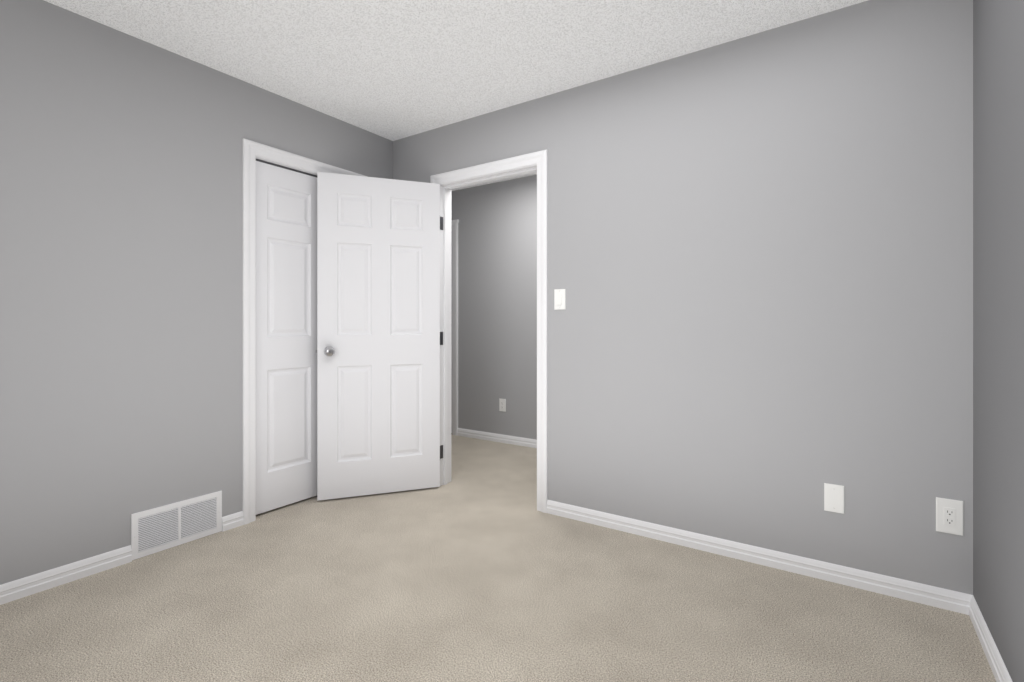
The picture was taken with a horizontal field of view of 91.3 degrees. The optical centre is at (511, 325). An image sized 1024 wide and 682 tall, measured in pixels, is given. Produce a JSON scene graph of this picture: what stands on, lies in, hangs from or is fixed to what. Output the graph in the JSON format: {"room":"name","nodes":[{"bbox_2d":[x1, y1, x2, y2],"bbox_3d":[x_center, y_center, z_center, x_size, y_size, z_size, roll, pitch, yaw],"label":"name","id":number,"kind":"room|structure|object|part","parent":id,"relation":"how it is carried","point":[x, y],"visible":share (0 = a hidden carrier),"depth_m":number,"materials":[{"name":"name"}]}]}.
{"room":"empty bedroom","nodes":[
{"label":"empty bedroom","id":0,"kind":"room"},
{"bbox_2d":[0,0,392,584],"bbox_3d":[-1.961,-0.126,2.149,0.120,2.440,3.720,0,0,34],"label":"wall","id":1,"kind":"structure","parent":0,"point":[120,277],"depth_m":2.28,"materials":[{"name":"grey paint"}]},
{"bbox_2d":[0,545,131,604],"bbox_3d":[-2.313,1.057,1.508,0.014,0.074,1.961,0,0,34],"label":"baseboard","id":2,"kind":"structure","parent":1,"relation":"attached to","point":[26,586],"depth_m":2.12,"materials":[{"name":"white paint"}]},
{"bbox_2d":[131,491,221,559],"bbox_3d":[-1.654,0.985,2.489,0.009,0.214,0.403,0,0,34],"label":"air vent","id":3,"kind":"object","parent":1,"relation":"in","point":[159,529],"visible":1,"depth_m":2.47,"materials":[{"name":"white metal"}]},
{"bbox_2d":[256,155,316,514],"bbox_3d":[-1.235,0.062,3.223,0.120,2.064,0.948,0,0,34],"label":"closet door","id":4,"kind":"structure","parent":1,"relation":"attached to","point":[284,166],"depth_m":3.00,"materials":[{"name":"white paint"}]},
{"bbox_3d":[-1.216,0.071,3.210,0.065,2.018,0.904,0,0,34],"label":"closet door leaf","id":5,"kind":"part","parent":4,"relation":"part of","materials":[{"name":"white wood"}]},
{"bbox_2d":[242,138,367,524],"bbox_3d":[-1.178,0.034,3.185,0.017,2.120,1.060,0,0,34],"label":"trim","id":6,"kind":"structure","parent":1,"relation":"attached to","point":[251,150],"depth_m":2.78,"materials":[{"name":"white paint"}]},
{"bbox_2d":[44,0,867,190],"bbox_3d":[-0.937,-1.396,2.303,5.504,0.100,5.480,0,0,34],"label":"ceiling","id":7,"kind":"structure","parent":0,"point":[392,70],"depth_m":2.37,"materials":[{"name":"white paint"}]},
{"bbox_2d":[451,175,536,439],"bbox_3d":[0.108,-0.126,4.614,4.290,2.440,0.120,0,0,34],"label":"wall","id":8,"kind":"structure","parent":0,"point":[497,287],"depth_m":4.71,"materials":[{"name":"grey paint"}]},
{"bbox_2d":[451,231,451,432],"bbox_3d":[-0.900,0.067,5.248,0.754,2.030,0.035,0,0,34],"label":"hall door","id":9,"kind":"structure","parent":8,"relation":"in","point":[451,331],"depth_m":5.03,"materials":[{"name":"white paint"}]},
{"bbox_2d":[457,428,536,447],"bbox_3d":[0.605,1.057,4.197,2.760,0.074,0.013,0,0,34],"label":"baseboard","id":10,"kind":"structure","parent":8,"relation":"attached to","point":[501,438],"depth_m":4.69,"materials":[{"name":"white paint"}]},
{"bbox_2d":[499,398,505,411],"bbox_3d":[-0.089,0.745,4.670,0.072,0.118,0.008,0,0,34],"label":"outlet","id":11,"kind":"object","parent":8,"relation":"attached to","point":[502,404],"visible":1,"depth_m":4.67,"materials":[{"name":"white plastic"}]},
{"bbox_2d":[0,433,995,681],"bbox_3d":[-0.937,1.144,2.303,5.504,0.100,5.480,0,0,34],"label":"floor","id":12,"kind":"structure","parent":0,"point":[479,567],"depth_m":1.92,"materials":[{"name":"beige carpet"}]},
{"bbox_2d":[393,0,972,594],"bbox_3d":[-0.205,-0.126,3.280,5.024,2.440,0.120,0,0,34],"label":"wall","id":13,"kind":"structure","parent":0,"point":[761,274],"depth_m":2.27,"materials":[{"name":"grey paint"}]},
{"bbox_2d":[440,164,536,485],"bbox_3d":[-0.148,0.062,3.222,0.808,2.064,0.153,0,0,34],"label":"door frame","id":14,"kind":"structure","parent":13,"relation":"attached to","point":[445,333],"depth_m":3.43,"materials":[{"name":"white paint"}]},
{"bbox_2d":[317,172,439,500],"bbox_3d":[-0.848,0.067,3.236,0.765,2.030,0.169,0,0,-20],"label":"door","id":15,"kind":"structure","parent":14,"relation":"attached to","point":[378,335],"depth_m":3.21,"materials":[{"name":"white paint"}]},
{"bbox_3d":[-1.141,0.162,3.127,0.065,0.065,0.169,0,0,-20],"label":"knob","id":16,"kind":"part","parent":15,"relation":"part of","materials":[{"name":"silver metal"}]},
{"bbox_2d":[430,149,547,512],"bbox_3d":[-0.177,0.034,3.179,0.920,2.120,0.017,0,0,34],"label":"trim","id":17,"kind":"structure","parent":13,"relation":"attached to","point":[540,158],"depth_m":2.95,"materials":[{"name":"white paint"}]},
{"bbox_2d":[554,289,565,309],"bbox_3d":[0.274,-0.149,2.878,0.072,0.118,0.012,0,0,34],"label":"light switch","id":18,"kind":"object","parent":13,"relation":"attached to","point":[559,299],"visible":1,"depth_m":2.88,"materials":[{"name":"white plastic"}]},
{"bbox_2d":[547,500,963,613],"bbox_3d":[0.967,1.057,2.408,1.838,0.074,0.013,0,0,34],"label":"baseboard","id":19,"kind":"structure","parent":13,"relation":"attached to","point":[952,600],"depth_m":2.25,"materials":[{"name":"white paint"}]},
{"bbox_2d":[824,483,843,513],"bbox_3d":[1.375,0.739,2.137,0.072,0.118,0.007,0,0,34],"label":"blank wall plate","id":20,"kind":"object","parent":13,"relation":"attached to","point":[833,497],"visible":1,"depth_m":2.13,"materials":[{"name":"white plastic"}]},
{"bbox_2d":[936,497,962,535],"bbox_3d":[1.685,0.736,1.927,0.080,0.132,0.008,0,0,34],"label":"outlet","id":21,"kind":"object","parent":13,"relation":"attached to","point":[949,515],"visible":1,"depth_m":1.93,"materials":[{"name":"white plastic"}]},
{"bbox_2d":[973,0,1023,681],"bbox_3d":[0.753,-0.126,0.317,0.120,2.440,3.720,0,0,34],"label":"wall","id":22,"kind":"structure","parent":0,"point":[998,310],"depth_m":1.56,"materials":[{"name":"grey paint"}]},
{"bbox_2d":[964,593,1012,681],"bbox_3d":[0.731,1.057,0.404,0.013,0.074,3.600,0,0,34],"label":"baseboard","id":23,"kind":"structure","parent":22,"relation":"attached to","point":[1000,672],"depth_m":1.66,"materials":[{"name":"white paint"}]}
]}

